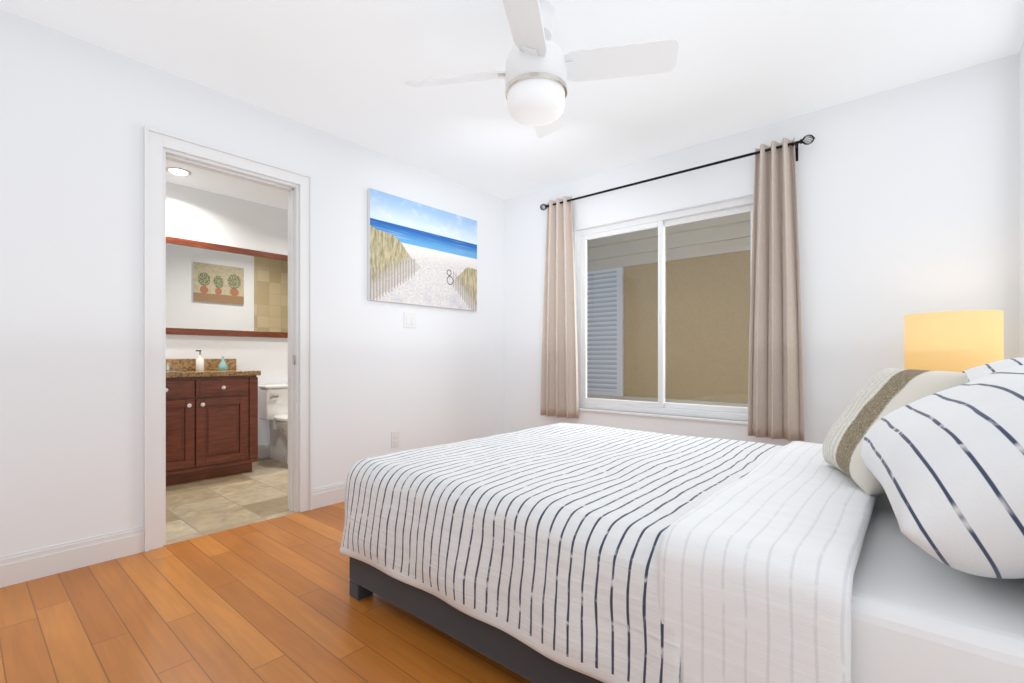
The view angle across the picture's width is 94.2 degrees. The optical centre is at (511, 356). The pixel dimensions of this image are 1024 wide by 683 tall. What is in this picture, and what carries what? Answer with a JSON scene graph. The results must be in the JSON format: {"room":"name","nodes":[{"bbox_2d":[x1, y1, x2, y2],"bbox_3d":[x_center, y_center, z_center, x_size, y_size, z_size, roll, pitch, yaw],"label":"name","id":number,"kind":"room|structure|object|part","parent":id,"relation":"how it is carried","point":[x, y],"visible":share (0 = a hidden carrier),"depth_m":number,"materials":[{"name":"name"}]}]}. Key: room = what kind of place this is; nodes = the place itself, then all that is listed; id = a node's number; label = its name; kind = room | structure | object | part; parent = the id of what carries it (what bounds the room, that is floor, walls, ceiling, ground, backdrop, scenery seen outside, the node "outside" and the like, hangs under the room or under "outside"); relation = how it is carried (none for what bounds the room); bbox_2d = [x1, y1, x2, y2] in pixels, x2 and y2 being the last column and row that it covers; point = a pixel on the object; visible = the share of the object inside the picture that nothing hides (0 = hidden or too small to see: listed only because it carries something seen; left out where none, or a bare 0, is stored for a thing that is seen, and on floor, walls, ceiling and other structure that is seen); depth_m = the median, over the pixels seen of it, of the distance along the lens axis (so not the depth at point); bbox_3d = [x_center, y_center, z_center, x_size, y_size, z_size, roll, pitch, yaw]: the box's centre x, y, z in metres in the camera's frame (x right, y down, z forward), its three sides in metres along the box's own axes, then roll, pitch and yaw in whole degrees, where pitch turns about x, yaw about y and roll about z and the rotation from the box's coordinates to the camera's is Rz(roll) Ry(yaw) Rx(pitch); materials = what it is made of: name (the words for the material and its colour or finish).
{"room":"bedroom","nodes":[
{"label":"bedroom","id":0,"kind":"room"},
{"bbox_2d":[166,182,287,444],"bbox_3d":[-2.543,-0.250,4.506,0.120,2.440,3.290,0,0,41],"label":"wall","id":1,"kind":"structure","parent":0,"point":[201,215],"depth_m":4.39,"materials":[{"name":"white paint"}]},
{"bbox_2d":[166,357,235,368],"bbox_3d":[-2.994,0.065,3.862,0.020,0.100,1.385,0,0,41],"label":"backsplash","id":2,"kind":"structure","parent":1,"relation":"attached to","point":[199,363],"depth_m":4.12,"materials":[{"name":"brown stone"}]},
{"bbox_2d":[166,236,287,337],"bbox_3d":[-2.691,-0.600,4.212,0.028,0.820,2.190,0,0,41],"label":"bathroom mirror","id":3,"kind":"object","parent":1,"relation":"attached to","point":[212,289],"visible":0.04,"depth_m":4.31,"materials":[{"name":"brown mirror"}]},
{"bbox_2d":[258,444,269,458],"bbox_3d":[-2.491,0.907,4.462,0.016,0.125,3.050,0,0,41],"label":"baseboard","id":4,"kind":"structure","parent":1,"relation":"attached to","point":[263,451],"depth_m":4.58,"materials":[{"name":"white"}]},
{"bbox_2d":[0,9,503,556],"bbox_3d":[-1.285,-0.250,3.130,0.120,2.440,3.830,0,0,41],"label":"wall","id":5,"kind":"structure","parent":0,"point":[76,115],"depth_m":2.32,"materials":[{"name":"white paint"}]},
{"bbox_2d":[0,526,143,587],"bbox_3d":[-2.119,0.907,2.049,0.016,0.125,0.864,0,0,41],"label":"baseboard","id":6,"kind":"structure","parent":5,"relation":"attached to","point":[17,568],"depth_m":2.16,"materials":[{"name":"white wood"}]},
{"bbox_2d":[144,126,312,551],"bbox_3d":[-1.607,-0.090,2.747,0.164,2.121,0.862,0,0,41],"label":"door frame","id":7,"kind":"structure","parent":5,"relation":"attached to","point":[158,145],"depth_m":2.60,"materials":[{"name":"white wood"}]},
{"bbox_2d":[313,482,345,508],"bbox_3d":[-0.673,0.907,3.742,0.016,0.125,1.864,0,0,41],"label":"baseboard","id":8,"kind":"structure","parent":5,"relation":"attached to","point":[328,495],"depth_m":3.12,"materials":[{"name":"white wood"}]},
{"bbox_2d":[391,431,398,447],"bbox_3d":[-0.863,0.610,3.525,0.008,0.116,0.070,0,0,41],"label":"electrical outlet plate","id":9,"kind":"object","parent":5,"relation":"attached to","point":[395,439],"visible":1,"depth_m":3.52,"materials":[{"name":"white plastic"}]},
{"bbox_2d":[404,312,415,327],"bbox_3d":[-0.775,-0.280,3.627,0.010,0.116,0.116,0,0,41],"label":"switch plate","id":10,"kind":"object","parent":5,"relation":"attached to","point":[409,320],"visible":1,"depth_m":3.62,"materials":[{"name":"white plastic"}]},
{"bbox_2d":[367,188,476,310],"bbox_3d":[-0.660,-0.790,3.740,0.034,0.780,1.060,0,0,41],"label":"framed picture","id":11,"kind":"object","parent":5,"relation":"attached to","point":[419,254],"visible":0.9,"depth_m":3.65,"materials":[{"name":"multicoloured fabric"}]},
{"bbox_2d":[0,457,532,682],"bbox_3d":[-0.681,1.000,2.613,5.410,0.060,3.830,0,0,41],"label":"floor","id":12,"kind":"structure","parent":0,"point":[270,601],"depth_m":1.79,"materials":[{"name":"brown wood"}]},
{"bbox_2d":[166,373,260,485],"bbox_3d":[-2.783,0.563,3.673,0.585,0.815,1.372,0,0,41],"label":"bathroom vanity","id":13,"kind":"object","parent":12,"relation":"on","point":[211,418],"depth_m":3.76,"materials":[{"name":"brown wood"}]},
{"bbox_2d":[166,369,260,376],"bbox_3d":[-2.787,0.141,3.685,0.564,0.058,1.385,0,0,41],"label":"countertop","id":14,"kind":"structure","parent":13,"relation":"on","point":[169,372],"depth_m":3.78,"materials":[{"name":"brown stone"}]},
{"bbox_2d":[258,384,287,463],"bbox_3d":[-2.050,0.618,4.433,0.704,0.705,0.492,0,0,41],"label":"toilet","id":15,"kind":"object","parent":12,"relation":"on","point":[273,404],"visible":0.33,"depth_m":4.46,"materials":[{"name":"white ceramic"}]},
{"bbox_3d":[-2.211,0.427,4.617,0.200,0.325,0.420,0,0,40],"label":"tank","id":16,"kind":"part","parent":15,"relation":"part of","materials":[{"name":"white ceramic"}]},
{"bbox_2d":[340,358,1023,682],"bbox_3d":[0.609,0.486,1.869,2.221,0.968,1.643,0,0,41],"label":"bed","id":17,"kind":"object","parent":12,"relation":"on","point":[877,536],"visible":1,"depth_m":1.14,"materials":[{"name":"grey fabric"}]},
{"bbox_2d":[340,422,808,682],"bbox_3d":[0.324,0.607,2.112,1.474,0.393,1.646,0,0,40],"label":"duvet","id":18,"kind":"object","parent":17,"relation":"on","point":[558,541],"depth_m":1.44,"materials":[{"name":"white fabric"}]},
{"bbox_2d":[822,367,968,495],"bbox_3d":[1.173,0.215,1.497,0.369,0.361,0.508,0,0,40],"label":"pillow","id":19,"kind":"object","parent":17,"relation":"on","point":[845,470],"depth_m":1.41,"materials":[{"name":"white fabric"}]},
{"bbox_3d":[1.991,0.692,2.173,0.494,0.555,0.474,0,0,40],"label":"nightstand","id":20,"kind":"object","parent":12,"relation":"on","visible":0},
{"bbox_2d":[904,310,1003,371],"bbox_3d":[2.029,0.107,2.199,0.336,0.615,0.336,0,0,41],"label":"lamp","id":21,"kind":"object","parent":20,"relation":"on","point":[955,341],"visible":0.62,"depth_m":2.07,"materials":[{"name":"yellow fabric"}]},
{"bbox_2d":[0,0,1023,209],"bbox_3d":[-0.681,-1.520,2.613,5.410,0.100,3.830,0,0,41],"label":"ceiling","id":22,"kind":"structure","parent":0,"point":[345,69],"depth_m":2.37,"materials":[{"name":"white paint"}]},
{"bbox_2d":[166,167,191,175],"bbox_3d":[-2.637,-1.464,3.764,0.170,0.012,0.170,0,0,41],"label":"recessed light","id":23,"kind":"object","parent":22,"relation":"in","point":[178,171],"visible":1,"depth_m":3.74,"materials":[{"name":"white"}]},
{"bbox_2d":[405,0,678,137],"bbox_3d":[0.103,-1.246,2.030,0.883,0.448,0.883,0,0,-34],"label":"fan","id":24,"kind":"object","parent":22,"relation":"hanging from","point":[541,68],"visible":1,"depth_m":1.94,"materials":[{"name":"white plastic"}]},
{"bbox_3d":[0.103,-1.246,2.030,0.264,0.448,0.264,0,0,40],"label":"motor","id":25,"kind":"part","parent":24,"relation":"part of","materials":[{"name":"white"}]},
{"bbox_2d":[504,53,1018,445],"bbox_3d":[1.273,-0.250,3.384,3.440,2.440,0.120,0,0,41],"label":"wall","id":26,"kind":"structure","parent":0,"point":[908,199],"depth_m":2.71,"materials":[{"name":"white paint"}]},
{"bbox_2d":[579,408,747,424],"bbox_3d":[1.060,0.430,3.497,1.450,0.020,0.056,0,0,41],"label":"window sill","id":27,"kind":"structure","parent":26,"relation":"attached to","point":[672,416],"depth_m":3.42,"materials":[{"name":"white wood"}]},
{"bbox_2d":[577,196,753,420],"bbox_3d":[1.098,-0.315,3.541,1.410,1.470,0.069,0,0,41],"label":"window","id":28,"kind":"structure","parent":26,"relation":"in","point":[661,222],"depth_m":3.52,"materials":[{"name":"white plastic"}]},
{"bbox_2d":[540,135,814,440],"bbox_3d":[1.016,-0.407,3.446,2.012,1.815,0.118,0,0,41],"label":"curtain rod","id":29,"kind":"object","parent":26,"relation":"attached to","point":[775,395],"visible":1,"depth_m":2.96,"materials":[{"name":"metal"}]},
{"bbox_2d":[540,195,578,418],"bbox_3d":[0.383,-0.407,3.969,0.356,1.815,0.087,0,0,40],"label":"curtain","id":30,"kind":"object","parent":29,"relation":"hanging from","point":[559,361],"depth_m":3.95,"materials":[{"name":"fabric"}]},
{"bbox_2d":[747,136,804,440],"bbox_3d":[1.613,-0.407,2.917,0.309,1.815,0.089,0,0,40],"label":"curtain","id":31,"kind":"object","parent":29,"relation":"hanging from","point":[775,377],"depth_m":2.91,"materials":[{"name":"fabric"}]},
{"bbox_2d":[1019,40,1023,357],"bbox_3d":[1.291,-0.250,0.850,0.120,2.440,3.710,0,0,41],"label":"wall","id":32,"kind":"structure","parent":0,"point":[1021,203],"depth_m":2.25,"materials":[{"name":"white paint"}]},
{"bbox_3d":[1.992,1.570,3.795,12.000,0.800,1.440,0,0,40],"label":"ground","id":33,"kind":"structure","parent":0,"visible":0},
{"bbox_2d":[587,211,750,407],"bbox_3d":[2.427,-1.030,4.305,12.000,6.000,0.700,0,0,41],"label":"window glass","id":34,"kind":"object","parent":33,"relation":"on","point":[676,322],"depth_m":4.96,"materials":[{"name":"glass"}]}
]}

